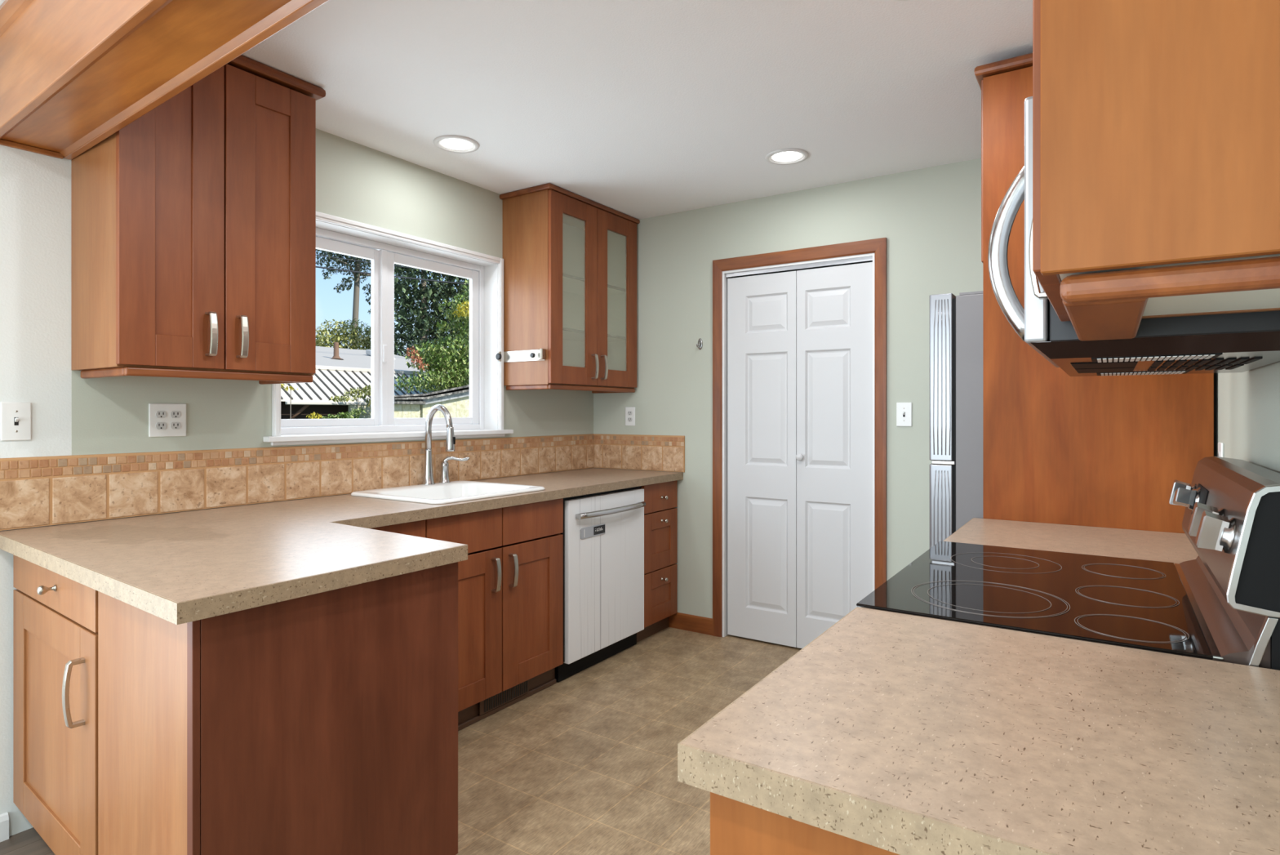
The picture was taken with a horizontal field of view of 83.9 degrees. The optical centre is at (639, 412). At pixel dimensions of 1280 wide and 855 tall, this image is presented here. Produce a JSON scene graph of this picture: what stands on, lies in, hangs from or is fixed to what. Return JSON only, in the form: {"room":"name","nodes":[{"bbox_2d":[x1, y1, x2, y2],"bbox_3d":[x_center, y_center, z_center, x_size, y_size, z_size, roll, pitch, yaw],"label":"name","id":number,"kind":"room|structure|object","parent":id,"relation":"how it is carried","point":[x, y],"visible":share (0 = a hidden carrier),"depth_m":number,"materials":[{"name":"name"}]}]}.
{"room":"kitchen","nodes":[
{"label":"kitchen","id":0,"kind":"room"},
{"bbox_2d":[0,128,593,835],"bbox_3d":[-2.300,0.045,1.636,0.160,2.438,7.265,0,0,33],"label":"wall","id":1,"kind":"structure","parent":0,"point":[357,182],"depth_m":2.35,"materials":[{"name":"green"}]},
{"bbox_2d":[0,812,8,841],"bbox_3d":[-2.029,1.227,1.889,0.014,0.075,0.545,0,0,33],"label":"baseboard","id":2,"kind":"structure","parent":1,"relation":"attached to","point":[4,817],"depth_m":2.10,"materials":[{"name":"white paint"}]},
{"bbox_2d":[0,401,31,440],"bbox_3d":[-1.866,0.026,2.131,0.016,0.115,0.072,0,0,33],"label":"light switch","id":3,"kind":"object","parent":1,"relation":"attached to","point":[15,416],"visible":1,"depth_m":2.13,"materials":[{"name":"white plastic"}]},
{"bbox_2d":[148,403,186,436],"bbox_3d":[-1.642,0.026,2.476,0.009,0.115,0.118,0,0,33],"label":"power outlet","id":4,"kind":"object","parent":1,"relation":"attached to","point":[165,420],"visible":1,"depth_m":2.47,"materials":[{"name":"white plastic"}]},
{"bbox_2d":[155,410,166,417],"bbox_3d":[-1.652,0.007,2.456,0.002,0.025,0.033,0,0,33],"label":"receptacle","id":5,"kind":"object","parent":4,"relation":"attached to","point":[159,414],"depth_m":2.46,"materials":[{"name":"white plastic"}]},
{"bbox_2d":[155,422,166,429],"bbox_3d":[-1.652,0.046,2.456,0.002,0.025,0.033,0,0,33],"label":"receptacle","id":6,"kind":"object","parent":4,"relation":"attached to","point":[159,425],"depth_m":2.46,"materials":[{"name":"white plastic"}]},
{"bbox_2d":[170,410,181,417],"bbox_3d":[-1.627,0.007,2.494,0.002,0.025,0.033,0,0,33],"label":"receptacle","id":7,"kind":"object","parent":4,"relation":"attached to","point":[174,414],"depth_m":2.49,"materials":[{"name":"white plastic"}]},
{"bbox_2d":[170,422,181,429],"bbox_3d":[-1.627,0.046,2.494,0.002,0.025,0.033,0,0,33],"label":"receptacle","id":8,"kind":"object","parent":4,"relation":"attached to","point":[174,425],"depth_m":2.49,"materials":[{"name":"white plastic"}]},
{"bbox_2d":[71,54,325,384],"bbox_3d":[-1.460,-0.640,2.398,0.397,1.064,0.654,0,0,33],"label":"upper cabinet","id":9,"kind":"object","parent":1,"relation":"attached to","point":[193,222],"visible":0.89,"depth_m":2.25,"materials":[{"name":"brown wood"}]},
{"bbox_2d":[0,433,684,530],"bbox_3d":[-0.911,0.242,2.984,0.667,0.213,3.245,0,0,33],"label":"tile backsplash","id":10,"kind":"structure","parent":1,"relation":"attached to","point":[36,491],"depth_m":2.74,"materials":[{"name":"tile"}]},
{"bbox_2d":[262,211,513,445],"bbox_3d":[-1.139,-0.349,3.348,0.203,0.957,1.342,0,0,33],"label":"window","id":11,"kind":"structure","parent":1,"relation":"in","point":[385,248],"depth_m":3.38,"materials":[{"name":"white paint"}]},
{"bbox_2d":[499,182,639,393],"bbox_3d":[-0.366,-0.647,4.065,0.382,1.052,0.834,0,0,33],"label":"upper cabinet","id":12,"kind":"object","parent":1,"relation":"attached to","point":[570,258],"visible":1,"depth_m":3.86,"materials":[{"name":"brown wood"}]},
{"bbox_2d":[495,348,545,362],"bbox_3d":[-0.627,-0.299,3.737,0.323,0.058,0.047,0,0,33],"label":"towel holder","id":13,"kind":"object","parent":12,"relation":"attached to","point":[539,354],"visible":1,"depth_m":3.75,"materials":[{"name":"silver metal"}]},
{"bbox_2d":[562,275,625,295],"bbox_3d":[-0.388,-0.730,4.085,0.302,0.012,0.756,0,0,33],"label":"shelf","id":14,"kind":"object","parent":12,"relation":"attached to","point":[571,285],"depth_m":4.16,"materials":[{"name":"clear glass"}]},
{"bbox_2d":[562,329,625,342],"bbox_3d":[-0.388,-0.444,4.085,0.302,0.012,0.756,0,0,33],"label":"shelf","id":15,"kind":"object","parent":12,"relation":"attached to","point":[568,335],"depth_m":4.16,"materials":[{"name":"clear glass"}]},
{"bbox_2d":[0,626,801,854],"bbox_3d":[-1.015,1.314,0.774,3.255,0.100,7.445,0,0,33],"label":"floor","id":16,"kind":"structure","parent":0,"point":[586,762],"depth_m":2.61,"materials":[{"name":"tile"}]},
{"bbox_2d":[13,554,457,854],"bbox_3d":[-1.184,0.828,1.992,1.272,0.873,0.710,0,0,33],"label":"base cabinet","id":17,"kind":"object","parent":16,"relation":"on","point":[326,722],"visible":0.85,"depth_m":1.62,"materials":[{"name":"brown wood"}]},
{"bbox_2d":[0,467,683,624],"bbox_3d":[-0.569,0.370,2.911,1.314,0.040,2.984,0,0,33],"label":"countertop","id":18,"kind":"structure","parent":17,"relation":"on","point":[184,566],"depth_m":1.86,"materials":[{"name":"stone"}]},
{"bbox_2d":[422,404,455,484],"bbox_3d":[-0.938,0.150,3.307,0.173,0.374,0.060,0,0,23],"label":"faucet","id":19,"kind":"object","parent":18,"relation":"on","point":[428,478],"visible":1,"depth_m":3.31,"materials":[{"name":"grey metal"}]},
{"bbox_2d":[351,480,544,503],"bbox_3d":[-0.828,0.426,3.124,0.572,0.180,0.640,0,0,33],"label":"sink","id":20,"kind":"object","parent":18,"relation":"in","point":[452,491],"visible":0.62,"depth_m":3.21,"materials":[{"name":"white ceramic"}]},
{"bbox_2d":[439,456,469,483],"bbox_3d":[-0.896,0.274,3.435,0.143,0.126,0.054,0,0,-18],"label":"lever","id":21,"kind":"object","parent":20,"relation":"on","point":[444,477],"visible":1,"depth_m":3.41,"materials":[{"name":"grey metal"}]},
{"bbox_2d":[370,519,425,537],"bbox_3d":[-1.144,0.778,2.653,0.605,0.772,0.357,0,0,33],"label":"base cabinet","id":22,"kind":"object","parent":16,"relation":"on","point":[417,528],"visible":0.06,"depth_m":2.57,"materials":[{"name":"brown wood"}]},
{"bbox_2d":[425,497,563,730],"bbox_3d":[-0.891,0.828,3.001,0.643,0.872,1.095,0,0,33],"label":"base cabinet","id":23,"kind":"object","parent":16,"relation":"on","point":[510,581],"visible":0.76,"depth_m":2.99,"materials":[{"name":"brown wood"}]},
{"bbox_2d":[479,679,528,715],"bbox_3d":[-0.575,1.209,3.037,0.006,0.062,0.295,0,0,33],"label":"vent","id":24,"kind":"object","parent":23,"relation":"attached to","point":[491,703],"visible":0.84,"depth_m":3.02,"materials":[{"name":"brown metal"}]},
{"bbox_2d":[555,485,645,681],"bbox_3d":[-0.389,0.828,3.731,0.674,0.864,0.668,0,0,33],"label":"dishwasher","id":25,"kind":"object","parent":16,"relation":"on","point":[603,532],"visible":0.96,"depth_m":3.53,"materials":[{"name":"white plastic"}]},
{"bbox_2d":[636,480,677,642],"bbox_3d":[-0.115,0.828,4.172,0.644,0.872,0.358,0,0,33],"label":"base cabinet","id":26,"kind":"object","parent":16,"relation":"on","point":[660,515],"visible":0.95,"depth_m":4.02,"materials":[{"name":"brown wood"}]},
{"bbox_2d":[710,791,899,854],"bbox_3d":[0.495,0.828,0.848,0.611,0.872,0.602,0,0,33],"label":"base cabinet","id":27,"kind":"object","parent":16,"relation":"on","point":[736,827],"visible":0.05,"depth_m":0.73,"materials":[{"name":"brown wood"}]},
{"bbox_2d":[677,606,1279,854],"bbox_3d":[0.480,0.370,0.844,0.635,0.040,0.636,0,0,33],"label":"countertop","id":28,"kind":"structure","parent":27,"relation":"on","point":[899,733],"depth_m":0.75,"materials":[{"name":"stone"}]},
{"bbox_2d":[929,290,982,547],"bbox_3d":[1.524,0.427,2.591,0.767,1.674,0.762,0,0,33],"label":"fridge","id":29,"kind":"object","parent":16,"relation":"on","point":[956,322],"visible":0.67,"depth_m":2.44,"materials":[{"name":"grey metal"}]},
{"bbox_2d":[856,456,1279,670],"bbox_3d":[0.839,0.681,1.450,0.690,1.166,0.762,0,0,33],"label":"range","id":30,"kind":"object","parent":16,"relation":"on","point":[1222,604],"visible":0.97,"depth_m":1.23,"materials":[{"name":"black glass"}]},
{"bbox_2d":[856,540,1223,661],"bbox_3d":[0.818,0.354,1.465,0.522,0.017,0.760,0,0,33],"label":"cooktop","id":31,"kind":"object","parent":30,"relation":"in","point":[1149,605],"depth_m":1.34,"materials":[{"name":"black glass"}]},
{"bbox_2d":[973,53,1213,533],"bbox_3d":[1.637,0.060,2.606,0.647,2.408,1.012,0,0,33],"label":"panel","id":32,"kind":"object","parent":16,"relation":"on","point":[1059,447],"visible":0.32,"depth_m":2.24,"materials":[{"name":"brown wood"}]},
{"bbox_3d":[1.236,0.828,1.968,0.611,0.872,0.526,0,0,33],"label":"base cabinet","id":33,"kind":"object","parent":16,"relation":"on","visible":0},
{"bbox_2d":[942,517,1198,563],"bbox_3d":[1.228,0.370,1.974,0.635,0.040,0.533,0,0,33],"label":"countertop","id":34,"kind":"structure","parent":33,"relation":"on","point":[1162,546],"depth_m":1.97,"materials":[{"name":"stone"}]},
{"bbox_2d":[241,0,1032,219],"bbox_3d":[0.199,-1.224,2.609,3.255,0.100,3.045,0,0,33],"label":"ceiling","id":35,"kind":"structure","parent":0,"point":[639,109],"depth_m":2.56,"materials":[{"name":"white paint"}]},
{"bbox_2d":[433,135,479,153],"bbox_3d":[-0.802,-1.170,3.110,0.196,0.008,0.196,0,0,33],"label":"recessed light","id":36,"kind":"object","parent":35,"relation":"in","point":[452,144],"visible":1,"depth_m":3.10,"materials":[{"name":"white paint"}]},
{"bbox_2d":[441,138,471,150],"bbox_3d":[-0.802,-1.169,3.110,0.128,0.002,0.128,0,0,33],"label":"diffuser","id":37,"kind":"object","parent":36,"relation":"attached to","point":[451,144],"depth_m":3.11,"materials":[{"name":"white plastic"}]},
{"bbox_2d":[764,148,808,164],"bbox_3d":[0.673,-1.170,3.261,0.196,0.008,0.196,0,0,33],"label":"recessed light","id":38,"kind":"object","parent":35,"relation":"in","point":[788,157],"visible":1,"depth_m":3.25,"materials":[{"name":"white paint"}]},
{"bbox_2d":[772,151,800,161],"bbox_3d":[0.673,-1.169,3.261,0.128,0.002,0.128,0,0,33],"label":"diffuser","id":39,"kind":"object","parent":38,"relation":"attached to","point":[786,156],"depth_m":3.26,"materials":[{"name":"white plastic"}]},
{"bbox_2d":[593,158,982,617],"bbox_3d":[0.987,0.045,3.745,2.995,2.438,0.120,0,0,33],"label":"wall","id":40,"kind":"structure","parent":0,"point":[929,218],"depth_m":3.79,"materials":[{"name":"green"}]},
{"bbox_2d":[625,406,635,425],"bbox_3d":[-0.060,0.023,4.361,0.072,0.115,0.009,0,0,33],"label":"power outlet","id":41,"kind":"object","parent":40,"relation":"attached to","point":[629,411],"visible":1,"depth_m":4.36,"materials":[{"name":"white plastic"}]},
{"bbox_2d":[668,612,712,635],"bbox_3d":[0.294,1.218,4.123,0.292,0.092,0.014,0,0,33],"label":"baseboard","id":42,"kind":"structure","parent":40,"relation":"attached to","point":[698,624],"depth_m":4.11,"materials":[{"name":"brown wood"}]},
{"bbox_2d":[696,337,702,349],"bbox_3d":[0.335,-0.394,4.078,0.030,0.066,0.043,0,0,33],"label":"wall hook","id":43,"kind":"object","parent":40,"relation":"attached to","point":[700,344],"visible":1,"depth_m":4.09,"materials":[{"name":"grey metal"}]},
{"bbox_2d":[722,253,874,648],"bbox_3d":[0.847,0.234,3.826,0.848,2.060,0.140,0,0,33],"label":"door","id":44,"kind":"structure","parent":40,"relation":"in","point":[798,346],"depth_m":3.80,"materials":[{"name":"white paint"}]},
{"bbox_2d":[712,237,885,271],"bbox_3d":[0.816,-0.829,3.776,0.959,0.066,0.018,0,0,33],"label":"trim","id":45,"kind":"structure","parent":40,"relation":"attached to","point":[864,246],"depth_m":3.75,"materials":[{"name":"brown wood"}]},
{"bbox_2d":[712,237,886,636],"bbox_3d":[0.816,0.201,3.776,0.959,2.126,0.018,0,0,33],"label":"trim","id":46,"kind":"structure","parent":40,"relation":"attached to","point":[880,255],"depth_m":3.54,"materials":[{"name":"brown wood"}]},
{"bbox_2d":[896,402,911,426],"bbox_3d":[1.285,0.009,3.466,0.072,0.117,0.016,0,0,33],"label":"light switch","id":47,"kind":"object","parent":40,"relation":"attached to","point":[904,410],"visible":1,"depth_m":3.47,"materials":[{"name":"white plastic"}]},
{"bbox_2d":[734,261,872,277],"bbox_3d":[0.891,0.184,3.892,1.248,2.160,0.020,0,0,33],"label":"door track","id":48,"kind":"structure","parent":0,"point":[869,261],"depth_m":3.88,"materials":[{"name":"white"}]},
{"bbox_2d":[1213,360,1279,472],"bbox_3d":[0.306,0.045,-0.088,0.100,2.438,7.265,0,0,33],"label":"wall","id":49,"kind":"structure","parent":0,"point":[1246,404],"depth_m":1.56,"materials":[{"name":"grey"}]},
{"bbox_2d":[987,96,1279,376],"bbox_3d":[0.948,-0.297,1.379,0.441,0.422,0.756,0,0,33],"label":"microwave","id":50,"kind":"object","parent":49,"relation":"attached to","point":[1237,342],"visible":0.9,"depth_m":1.14,"materials":[{"name":"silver metal"}]},
{"bbox_2d":[1028,0,1279,341],"bbox_3d":[0.637,-0.639,0.828,0.356,1.062,0.516,0,0,33],"label":"upper cabinet","id":51,"kind":"object","parent":49,"relation":"attached to","point":[1156,123],"visible":1,"depth_m":0.66,"materials":[{"name":"brown wood"}]},
{"bbox_2d":[1217,441,1223,457],"bbox_3d":[1.589,0.139,1.950,0.009,0.115,0.072,0,0,33],"label":"power outlet","id":52,"kind":"object","parent":49,"relation":"attached to","point":[1220,445],"visible":0.28,"depth_m":1.92,"materials":[{"name":"white plastic"}]},
{"bbox_3d":[-1.855,-1.187,-0.496,3.255,0.173,4.400,0,0,33],"label":"ceiling","id":53,"kind":"structure","parent":0,"visible":0},
{"bbox_2d":[0,0,328,159],"bbox_3d":[-0.972,-0.982,1.508,2.200,0.381,0.226,0,0,36],"label":"wood beam","id":54,"kind":"structure","parent":53,"relation":"attached to","point":[74,73],"depth_m":1.69,"materials":[{"name":"brown wood"}]},
{"label":"outside","id":55,"kind":"structure","parent":0,"visible":0},
{"bbox_3d":[-28.603,1.889,43.466,89.800,0.250,85.000,0,0,33],"label":"ground","id":56,"kind":"structure","parent":55,"visible":0},
{"bbox_2d":[280,383,321,418],"bbox_3d":[-5.734,0.593,11.893,0.222,2.342,0.886,0,0,33],"label":"bush","id":57,"kind":"object","parent":56,"relation":"on","point":[313,416],"visible":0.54,"depth_m":11.81,"materials":[{"name":"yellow plant"}]},
{"bbox_2d":[322,407,371,418],"bbox_3d":[-5.124,0.827,12.826,0.433,1.876,1.239,0,0,33],"label":"bush","id":58,"kind":"object","parent":56,"relation":"on","point":[344,415],"visible":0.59,"depth_m":12.65,"materials":[{"name":"green plant"}]},
{"bbox_2d":[328,384,371,416],"bbox_3d":[-5.082,0.617,12.893,0.440,2.294,1.167,0,0,33],"label":"bush","id":59,"kind":"object","parent":56,"relation":"on","point":[366,388],"visible":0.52,"depth_m":12.80,"materials":[{"name":"green plant"}]},
{"bbox_2d":[315,318,404,356],"bbox_3d":[-10.257,-0.806,25.702,1.642,5.141,4.068,0,0,33],"label":"round tree","id":60,"kind":"object","parent":56,"relation":"on","point":[366,341],"visible":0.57,"depth_m":25.12,"materials":[{"name":"green plant"}]},
{"bbox_2d":[315,248,411,349],"bbox_3d":[-12.863,-3.986,32.629,2.117,11.502,5.763,0,0,33],"label":"pine tree","id":61,"kind":"object","parent":56,"relation":"on","point":[357,266],"visible":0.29,"depth_m":32.24,"materials":[{"name":"green plant"}]},
{"bbox_2d":[280,364,467,426],"bbox_3d":[-4.945,0.429,14.799,1.140,2.670,5.900,0,0,33],"label":"neighboring house roof","id":62,"kind":"object","parent":56,"relation":"on","point":[328,381],"visible":0.24,"depth_m":13.27,"materials":[{"name":"silver metal"}]},
{"bbox_2d":[315,342,433,371],"bbox_3d":[-8.521,-0.066,18.545,8.000,3.660,9.600,0,0,33],"label":"house","id":63,"kind":"structure","parent":56,"relation":"on","point":[335,356],"depth_m":17.51,"materials":[{"name":"beige"}]},
{"bbox_2d":[365,349,395,359],"bbox_3d":[-7.103,-1.587,19.525,0.685,0.290,0.500,0,0,33],"label":"roof vent","id":64,"kind":"object","parent":63,"relation":"attached to","point":[368,352],"depth_m":19.43,"materials":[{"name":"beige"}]},
{"bbox_2d":[394,263,469,361],"bbox_3d":[-7.457,-2.386,26.328,1.966,8.300,5.235,0,0,33],"label":"fir tree","id":65,"kind":"object","parent":56,"relation":"on","point":[424,322],"visible":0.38,"depth_m":25.28,"materials":[{"name":"green plant"}]},
{"bbox_2d":[394,384,469,425],"bbox_3d":[-2.961,0.559,11.817,2.192,2.410,5.019,0,0,-19],"label":"garden shed","id":66,"kind":"object","parent":56,"relation":"on","point":[456,400],"visible":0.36,"depth_m":9.77,"materials":[{"name":"beige"}]},
{"bbox_2d":[394,361,469,394],"bbox_3d":[-3.662,0.263,14.297,0.649,3.003,3.164,0,0,33],"label":"bush","id":67,"kind":"object","parent":56,"relation":"on","point":[432,373],"visible":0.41,"depth_m":13.72,"materials":[{"name":"green plant"}]},
{"bbox_2d":[404,279,469,393],"bbox_3d":[-3.852,-0.595,14.602,1.513,4.718,3.168,0,0,26],"label":"bush","id":68,"kind":"object","parent":56,"relation":"on","point":[444,357],"visible":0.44,"depth_m":14.38,"materials":[{"name":"green plant"}]},
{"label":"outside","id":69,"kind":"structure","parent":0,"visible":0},
{"bbox_2d":[315,266,468,284],"bbox_3d":[-5.967,-3.426,17.695,0.033,0.613,9.002,0,0,33],"label":"power cable","id":70,"kind":"object","parent":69,"point":[316,266],"visible":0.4,"depth_m":17.63,"materials":[{"name":"grey plastic"}]},
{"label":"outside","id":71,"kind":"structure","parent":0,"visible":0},
{"bbox_2d":[315,254,420,269],"bbox_3d":[-5.967,-3.691,17.694,0.018,0.608,9.001,0,0,33],"label":"power cable","id":72,"kind":"object","parent":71,"point":[316,255],"visible":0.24,"depth_m":16.62,"materials":[{"name":"grey plastic"}]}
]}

